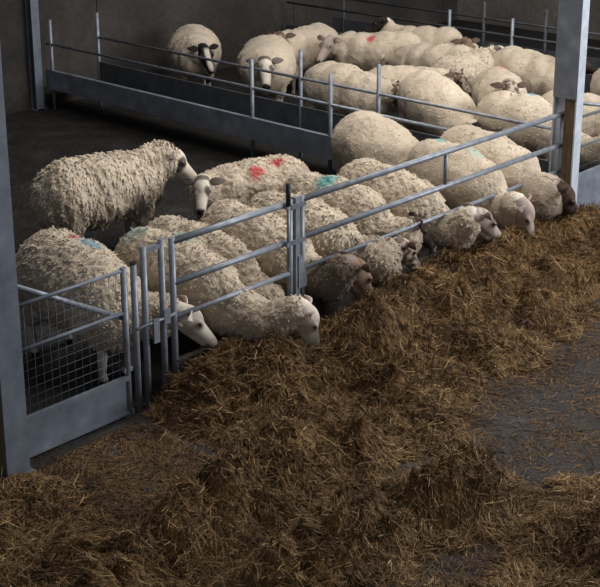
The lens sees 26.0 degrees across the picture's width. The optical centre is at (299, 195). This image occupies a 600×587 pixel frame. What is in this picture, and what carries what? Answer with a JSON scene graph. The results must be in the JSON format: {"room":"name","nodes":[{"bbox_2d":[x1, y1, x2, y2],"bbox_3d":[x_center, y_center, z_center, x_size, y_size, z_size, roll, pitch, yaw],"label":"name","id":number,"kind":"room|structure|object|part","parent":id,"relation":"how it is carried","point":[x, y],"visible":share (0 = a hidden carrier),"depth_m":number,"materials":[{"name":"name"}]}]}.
{"room":"farm building","nodes":[
{"label":"farm building","id":0,"kind":"room"},
{"bbox_2d":[0,0,457,114],"bbox_3d":[-0.172,-4.313,18.543,0.220,4.600,35.988,16,24,41],"label":"wall","id":1,"kind":"structure","parent":0,"point":[153,23],"depth_m":16.94,"materials":[{"name":"concrete"}]},
{"bbox_2d":[5,19,599,586],"bbox_3d":[7.727,0.669,10.923,23.300,0.300,34.000,16,24,41],"label":"floor","id":2,"kind":"structure","parent":0,"point":[35,139],"depth_m":9.19,"materials":[{"name":"grey concrete"}]},
{"bbox_2d":[0,48,34,477],"bbox_3d":[-1.708,-0.599,6.847,0.270,4.600,0.215,16,24,41],"label":"steel column","id":3,"kind":"structure","parent":2,"relation":"on","point":[14,442],"depth_m":7.20,"materials":[{"name":"grey metal"}]},
{"bbox_2d":[17,266,133,457],"bbox_3d":[-1.370,0.922,7.748,0.069,1.154,0.903,16,24,41],"label":"gate","id":4,"kind":"object","parent":3,"relation":"attached to","point":[52,426],"visible":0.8,"depth_m":7.84,"materials":[{"name":"metal"}]},
{"bbox_3d":[-1.364,0.547,7.617,0.023,0.023,0.840,16,24,41],"label":"rail","id":5,"kind":"part","parent":4,"relation":"part of","materials":[{"name":"metal"}]},
{"bbox_3d":[-1.364,0.809,7.700,0.023,0.023,0.840,16,24,41],"label":"rail","id":6,"kind":"part","parent":4,"relation":"part of","materials":[{"name":"metal"}]},
{"bbox_3d":[-1.357,1.337,7.862,0.026,0.264,0.840,16,24,41],"label":"sheet panel","id":7,"kind":"part","parent":4,"relation":"part of","materials":[{"name":"metal"}]},
{"bbox_2d":[24,0,46,110],"bbox_3d":[-3.208,-3.252,15.208,0.120,4.600,0.170,16,24,41],"label":"steel column","id":8,"kind":"structure","parent":2,"relation":"on","point":[31,6],"depth_m":15.68,"materials":[{"name":"grey metal"}]},
{"bbox_2d":[27,139,196,236],"bbox_3d":[-1.576,0.040,10.890,0.714,0.935,1.461,15,23,39],"label":"sheep","id":9,"kind":"object","parent":2,"relation":"on","point":[80,194],"visible":0.9,"depth_m":10.51},
{"bbox_2d":[15,228,217,384],"bbox_3d":[-1.333,0.748,8.707,1.503,0.906,0.644,11,21,32],"label":"sheep","id":10,"kind":"object","parent":2,"relation":"on","point":[51,260],"visible":0.7,"depth_m":8.51},
{"bbox_2d":[0,422,247,586],"bbox_3d":[-1.392,1.649,6.981,1.228,0.272,2.427,16,24,41],"label":"scattered silage","id":11,"kind":"object","parent":2,"relation":"on","point":[42,517],"visible":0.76,"depth_m":7.13,"materials":[{"name":"plant"}]},
{"bbox_2d":[129,261,142,412],"bbox_3d":[-1.021,0.887,8.101,0.044,1.008,0.044,16,24,41],"label":"post","id":12,"kind":"object","parent":2,"relation":"on","point":[133,267],"visible":1,"depth_m":8.08,"materials":[{"name":"metal"}]},
{"bbox_2d":[136,238,175,407],"bbox_3d":[-0.916,0.813,8.182,0.066,1.100,0.321,16,24,41],"label":"stanchion","id":13,"kind":"object","parent":2,"relation":"on","point":[159,324],"visible":0.94,"depth_m":8.17,"materials":[{"name":"metal"}]},
{"bbox_2d":[167,24,221,85],"bbox_3d":[-1.317,-1.675,16.372,0.697,0.886,1.421,-3,18,-8],"label":"sheep","id":14,"kind":"object","parent":2,"relation":"on","point":[192,39],"visible":0.86,"depth_m":16.04},
{"bbox_2d":[145,214,285,337],"bbox_3d":[-0.596,0.596,9.329,1.358,0.819,0.498,9,20,27],"label":"sheep","id":15,"kind":"object","parent":2,"relation":"on","point":[249,271],"visible":0.24,"depth_m":9.13},
{"bbox_2d":[113,225,320,347],"bbox_3d":[-0.614,0.717,8.895,1.702,0.851,0.580,12,21,33],"label":"sheep","id":16,"kind":"object","parent":2,"relation":"on","point":[247,313],"visible":0.56,"depth_m":8.69},
{"bbox_2d":[168,199,292,376],"bbox_3d":[-0.435,0.660,8.685,0.052,1.085,1.116,16,24,41],"label":"barrier","id":17,"kind":"object","parent":2,"relation":"on","point":[178,362],"visible":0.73,"depth_m":8.47,"materials":[{"name":"metal"}]},
{"bbox_3d":[-0.806,0.779,8.315,0.041,1.085,0.041,16,24,41],"label":"post","id":18,"kind":"part","parent":17,"relation":"part of","materials":[{"name":"metal"}]},
{"bbox_3d":[-0.439,0.167,8.531,0.044,0.044,1.075,16,24,41],"label":"rail","id":19,"kind":"part","parent":17,"relation":"part of","materials":[{"name":"metal"}]},
{"bbox_3d":[-0.439,0.433,8.616,0.042,0.042,1.075,16,24,41],"label":"rail","id":20,"kind":"part","parent":17,"relation":"part of","materials":[{"name":"metal"}]},
{"bbox_3d":[-0.438,0.657,8.687,0.033,0.033,1.075,16,24,41],"label":"rail","id":21,"kind":"part","parent":17,"relation":"part of","materials":[{"name":"metal"}]},
{"bbox_2d":[283,183,291,266],"bbox_3d":[-0.088,0.199,8.891,0.056,0.600,0.040,16,24,41],"label":"pin","id":22,"kind":"object","parent":17,"relation":"attached to","point":[288,244],"visible":1,"depth_m":8.86,"materials":[{"name":"metal"}]},
{"bbox_3d":[-0.079,0.278,8.907,0.021,0.440,0.021,16,24,41],"label":"rod","id":23,"kind":"part","parent":22,"relation":"part of","materials":[{"name":"metal"}]},
{"bbox_3d":[-0.071,0.541,9.062,0.041,1.085,0.041,16,24,41],"label":"post","id":24,"kind":"part","parent":17,"relation":"part of","materials":[{"name":"metal"}]},
{"bbox_2d":[179,153,309,220],"bbox_3d":[-0.445,0.089,10.912,1.237,0.827,0.598,-10,20,-29],"label":"sheep","id":25,"kind":"object","parent":2,"relation":"on","point":[239,181],"visible":0.52,"depth_m":10.64},
{"bbox_2d":[236,34,296,101],"bbox_3d":[-0.408,-1.382,15.429,0.734,0.897,1.536,0,18,1],"label":"sheep","id":26,"kind":"object","parent":2,"relation":"on","point":[272,52],"visible":0.88,"depth_m":15.16},
{"bbox_2d":[200,197,372,303],"bbox_3d":[-0.133,0.512,9.541,1.537,0.849,0.523,11,21,30],"label":"sheep","id":27,"kind":"object","parent":2,"relation":"on","point":[331,280],"visible":0.48,"depth_m":9.31},
{"bbox_2d":[285,195,306,296],"bbox_3d":[-0.024,0.523,9.108,0.068,1.090,0.155,16,24,41],"label":"fence post","id":28,"kind":"object","parent":2,"relation":"on","point":[299,271],"visible":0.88,"depth_m":9.04,"materials":[{"name":"metal"}]},
{"bbox_3d":[0.018,0.526,9.117,0.008,0.240,0.085,16,24,41],"label":"gusset plate","id":29,"kind":"part","parent":28,"relation":"part of","materials":[{"name":"metal"}]},
{"bbox_2d":[45,12,551,174],"bbox_3d":[-0.419,-0.986,13.746,6.850,1.160,0.530,16,24,41],"label":"barrier","id":30,"kind":"object","parent":2,"relation":"on","point":[299,128],"visible":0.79,"depth_m":14.09,"materials":[{"name":"metal"}]},
{"bbox_3d":[-3.005,-1.591,15.761,0.041,1.100,0.041,16,24,41],"label":"post","id":31,"kind":"part","parent":30,"relation":"part of","materials":[{"name":"metal"}]},
{"bbox_3d":[-2.458,-1.664,15.890,0.041,1.160,0.041,16,24,41],"label":"post","id":32,"kind":"part","parent":30,"relation":"part of","materials":[{"name":"metal"}]},
{"bbox_3d":[-0.847,-1.219,13.755,6.120,0.029,0.029,16,24,41],"label":"rail","id":33,"kind":"part","parent":30,"relation":"part of","materials":[{"name":"metal"}]},
{"bbox_3d":[-0.496,-0.881,13.517,0.041,1.100,0.041,16,24,41],"label":"post","id":34,"kind":"part","parent":30,"relation":"part of","materials":[{"name":"metal"}]},
{"bbox_3d":[0.007,-0.967,13.685,0.041,1.160,0.041,16,24,41],"label":"post","id":35,"kind":"part","parent":30,"relation":"part of","materials":[{"name":"metal"}]},
{"bbox_3d":[-0.106,-1.265,13.701,6.450,0.029,0.029,16,24,41],"label":"rail","id":36,"kind":"part","parent":30,"relation":"part of","materials":[{"name":"metal"}]},
{"bbox_3d":[0.299,-0.656,12.806,0.041,1.100,0.041,16,24,41],"label":"post","id":37,"kind":"part","parent":30,"relation":"part of","materials":[{"name":"metal"}]},
{"bbox_3d":[0.780,-0.748,12.994,0.041,1.160,0.041,16,24,41],"label":"post","id":38,"kind":"part","parent":30,"relation":"part of","materials":[{"name":"metal"}]},
{"bbox_2d":[266,23,337,94],"bbox_3d":[-0.033,-1.750,16.631,0.659,0.871,1.388,13,22,36],"label":"sheep","id":39,"kind":"object","parent":2,"relation":"on","point":[304,37],"visible":0.31,"depth_m":16.45},
{"bbox_2d":[19,297,599,586],"bbox_3d":[0.996,1.550,6.978,2.541,0.461,6.149,16,24,41],"label":"hay","id":40,"kind":"object","parent":2,"relation":"on","point":[318,505],"visible":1,"depth_m":6.92,"materials":[{"name":"plant"}]},
{"bbox_2d":[245,190,420,286],"bbox_3d":[0.182,0.404,9.896,1.457,0.840,0.547,7,19,20],"label":"sheep","id":41,"kind":"object","parent":2,"relation":"on","point":[385,257],"visible":0.3,"depth_m":9.65},
{"bbox_2d":[303,61,399,115],"bbox_3d":[0.598,-1.002,14.252,0.637,0.884,1.403,-17,24,-42],"label":"sheep","id":42,"kind":"object","parent":2,"relation":"on","point":[346,74],"visible":0.62,"depth_m":14.00},
{"bbox_2d":[279,170,433,254],"bbox_3d":[0.383,0.254,10.370,1.330,0.839,0.519,11,21,32],"label":"sheep","id":43,"kind":"object","parent":2,"relation":"on","point":[353,200],"visible":0.35,"depth_m":10.15},
{"bbox_2d":[316,30,421,70],"bbox_3d":[0.897,-1.645,16.287,1.386,0.877,0.643,3,18,8],"label":"sheep","id":44,"kind":"object","parent":2,"relation":"on","point":[364,50],"visible":0.52,"depth_m":16.06},
{"bbox_2d":[140,200,599,454],"bbox_3d":[2.099,0.314,10.544,1.280,0.657,8.163,16,24,41],"label":"windrow","id":45,"kind":"object","parent":2,"relation":"on","point":[235,392],"visible":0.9,"depth_m":8.63,"materials":[{"name":"plant"}]},
{"bbox_2d":[330,110,419,172],"bbox_3d":[0.854,-0.234,11.820,0.683,0.891,1.622,-10,20,-29],"label":"sheep","id":46,"kind":"object","parent":2,"relation":"on","point":[364,134],"visible":0.46,"depth_m":11.76},
{"bbox_2d":[362,15,461,43],"bbox_3d":[1.484,-1.814,16.738,1.417,0.924,0.589,10,20,29],"label":"sheep","id":47,"kind":"object","parent":2,"relation":"on","point":[430,34],"visible":0.23,"depth_m":16.48},
{"bbox_2d":[337,157,502,257],"bbox_3d":[0.914,0.178,10.566,1.505,0.864,0.531,12,21,33],"label":"sheep","id":48,"kind":"object","parent":2,"relation":"on","point":[461,227],"visible":0.42,"depth_m":10.30},
{"bbox_2d":[368,65,471,112],"bbox_3d":[1.300,-1.091,14.672,1.254,0.797,0.567,0,18,1],"label":"sheep","id":49,"kind":"object","parent":2,"relation":"on","point":[399,72],"visible":0.26,"depth_m":14.46},
{"bbox_2d":[381,42,474,66],"bbox_3d":[1.522,-1.470,15.764,1.507,0.858,0.598,11,21,31],"label":"sheep","id":50,"kind":"object","parent":2,"relation":"on","point":[425,54],"visible":0.38,"depth_m":15.52},
{"bbox_2d":[299,110,564,320],"bbox_3d":[1.153,0.147,10.300,0.052,1.085,3.371,16,24,41],"label":"barrier","id":51,"kind":"object","parent":2,"relation":"on","point":[324,308],"visible":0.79,"depth_m":9.92,"materials":[{"name":"metal"}]},
{"bbox_3d":[0.011,0.514,9.145,0.041,1.085,0.041,16,24,41],"label":"post","id":52,"kind":"part","parent":51,"relation":"part of","materials":[{"name":"metal"}]},
{"bbox_3d":[1.151,0.143,10.302,0.033,0.033,3.330,16,24,41],"label":"rail","id":53,"kind":"part","parent":51,"relation":"part of","materials":[{"name":"metal"}]},
{"bbox_3d":[1.150,-0.081,10.230,0.042,0.042,3.330,16,24,41],"label":"rail","id":54,"kind":"part","parent":51,"relation":"part of","materials":[{"name":"metal"}]},
{"bbox_3d":[1.150,-0.347,10.146,0.044,0.044,3.330,16,24,41],"label":"rail","id":55,"kind":"part","parent":51,"relation":"part of","materials":[{"name":"metal"}]},
{"bbox_3d":[2.289,-0.223,11.459,0.041,1.085,0.041,16,24,41],"label":"post","id":56,"kind":"part","parent":51,"relation":"part of","materials":[{"name":"metal"}]},
{"bbox_2d":[397,70,481,135],"bbox_3d":[1.491,-0.794,13.563,0.651,0.902,1.420,-8,19,-24],"label":"sheep","id":57,"kind":"object","parent":2,"relation":"on","point":[429,86],"visible":0.7,"depth_m":13.37},
{"bbox_2d":[286,0,599,92],"bbox_3d":[2.498,-1.891,16.723,6.850,1.080,0.600,16,24,41],"label":"railing","id":58,"kind":"object","parent":2,"relation":"on","point":[342,25],"visible":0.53,"depth_m":17.05,"materials":[{"name":"metal"}]},
{"bbox_3d":[0.629,-2.536,18.760,0.041,1.080,0.041,16,24,41],"label":"post","id":59,"kind":"part","parent":58,"relation":"part of","materials":[{"name":"metal"}]},
{"bbox_3d":[2.313,-2.079,16.456,6.850,0.029,0.029,16,24,41],"label":"rail","id":60,"kind":"part","parent":58,"relation":"part of","materials":[{"name":"metal"}]},
{"bbox_3d":[1.931,-1.911,16.887,0.041,1.020,0.041,16,24,41],"label":"post","id":61,"kind":"part","parent":58,"relation":"part of","materials":[{"name":"metal"}]},
{"bbox_3d":[2.835,-2.217,16.690,6.450,0.029,0.029,16,24,41],"label":"rail","id":62,"kind":"part","parent":58,"relation":"part of","materials":[{"name":"metal"}]},
{"bbox_3d":[2.416,-2.031,17.162,0.041,1.080,0.041,16,24,41],"label":"post","id":63,"kind":"part","parent":58,"relation":"part of","materials":[{"name":"metal"}]},
{"bbox_3d":[2.638,-1.711,16.254,0.041,1.020,0.041,16,24,41],"label":"post","id":64,"kind":"part","parent":58,"relation":"part of","materials":[{"name":"metal"}]},
{"bbox_3d":[3.109,-1.834,16.542,0.041,1.080,0.041,16,24,41],"label":"post","id":65,"kind":"part","parent":58,"relation":"part of","materials":[{"name":"metal"}]},
{"bbox_2d":[449,37,479,49],"bbox_3d":[1.982,-1.566,15.977,0.498,0.912,1.200,2,18,8],"label":"sheep","id":66,"kind":"object","parent":2,"relation":"on","point":[470,43],"visible":0.14,"depth_m":15.45},
{"bbox_2d":[431,43,502,88],"bbox_3d":[2.005,-1.304,15.220,0.661,0.871,1.378,13,22,36],"label":"sheep","id":67,"kind":"object","parent":2,"relation":"on","point":[474,62],"visible":0.36,"depth_m":14.75},
{"bbox_2d":[406,139,534,236],"bbox_3d":[1.458,0.011,11.092,0.569,0.862,1.419,-14,22,-37],"label":"sheep","id":68,"kind":"object","parent":2,"relation":"on","point":[506,208],"visible":0.59,"depth_m":10.85},
{"bbox_2d":[471,66,528,107],"bbox_3d":[2.164,-0.914,13.980,0.616,0.878,1.331,0,18,1],"label":"sheep","id":69,"kind":"object","parent":2,"relation":"on","point":[494,79],"visible":0.35,"depth_m":13.88},
{"bbox_2d":[439,125,577,220],"bbox_3d":[1.777,-0.107,11.407,0.623,0.897,1.521,-15,23,-39],"label":"sheep","id":70,"kind":"object","parent":2,"relation":"on","point":[551,197],"visible":0.34,"depth_m":11.07},
{"bbox_2d":[474,90,599,166],"bbox_3d":[2.486,-0.569,12.911,1.612,0.866,0.580,10,20,30],"label":"sheep","id":71,"kind":"object","parent":2,"relation":"on","point":[526,107],"visible":0.48,"depth_m":12.78},
{"bbox_2d":[492,45,595,95],"bbox_3d":[2.693,-1.276,15.044,0.736,0.923,1.245,-14,22,-37],"label":"sheep","id":72,"kind":"object","parent":2,"relation":"on","point":[533,67],"visible":0.36,"depth_m":14.72},
{"bbox_2d":[549,0,589,217],"bbox_3d":[2.323,-1.895,10.918,0.235,4.600,0.168,16,24,41],"label":"steel column","id":73,"kind":"structure","parent":2,"relation":"on","point":[573,15],"depth_m":11.16,"materials":[{"name":"grey metal"}]},
{"bbox_3d":[2.281,-2.458,10.693,0.235,3.390,0.012,16,24,41],"label":"plate","id":74,"kind":"part","parent":73,"relation":"part of","materials":[{"name":"grey metal"}]},
{"bbox_2d":[577,102,599,208],"bbox_3d":[3.105,-0.526,12.295,0.068,1.156,2.199,16,24,41],"label":"gate","id":75,"kind":"object","parent":73,"relation":"attached to","point":[588,190],"visible":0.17,"depth_m":11.85,"materials":[{"name":"metal"}]},
{"bbox_3d":[3.117,-0.191,12.381,0.026,0.434,2.140,16,24,41],"label":"sheet panel","id":76,"kind":"part","parent":75,"relation":"part of","materials":[{"name":"grey metal"}]},
{"bbox_3d":[3.110,-0.638,12.246,0.023,0.023,2.140,16,24,41],"label":"rail","id":77,"kind":"part","parent":75,"relation":"part of","materials":[{"name":"metal"}]},
{"bbox_3d":[3.110,-0.900,12.163,0.023,0.023,2.140,16,24,41],"label":"rail","id":78,"kind":"part","parent":75,"relation":"part of","materials":[{"name":"metal"}]},
{"bbox_2d":[541,90,599,136],"bbox_3d":[3.036,-0.615,13.098,1.463,0.841,0.603,8,19,24],"label":"sheep","id":79,"kind":"object","parent":2,"relation":"on","point":[588,97],"visible":0.15,"depth_m":12.88},
{"bbox_2d":[589,68,599,95],"bbox_3d":[3.657,-0.950,14.098,0.610,0.871,1.504,-5,18,-16],"label":"sheep","id":80,"kind":"object","parent":2,"relation":"on","point":[595,81],"visible":0.47,"depth_m":14.38},
{"bbox_2d":[457,0,599,39],"bbox_3d":[5.379,-4.446,18.944,7.700,4.600,0.200,16,24,41],"label":"wall","id":81,"kind":"structure","parent":0,"point":[525,11],"depth_m":21.02,"materials":[{"name":"concrete"}]}
]}

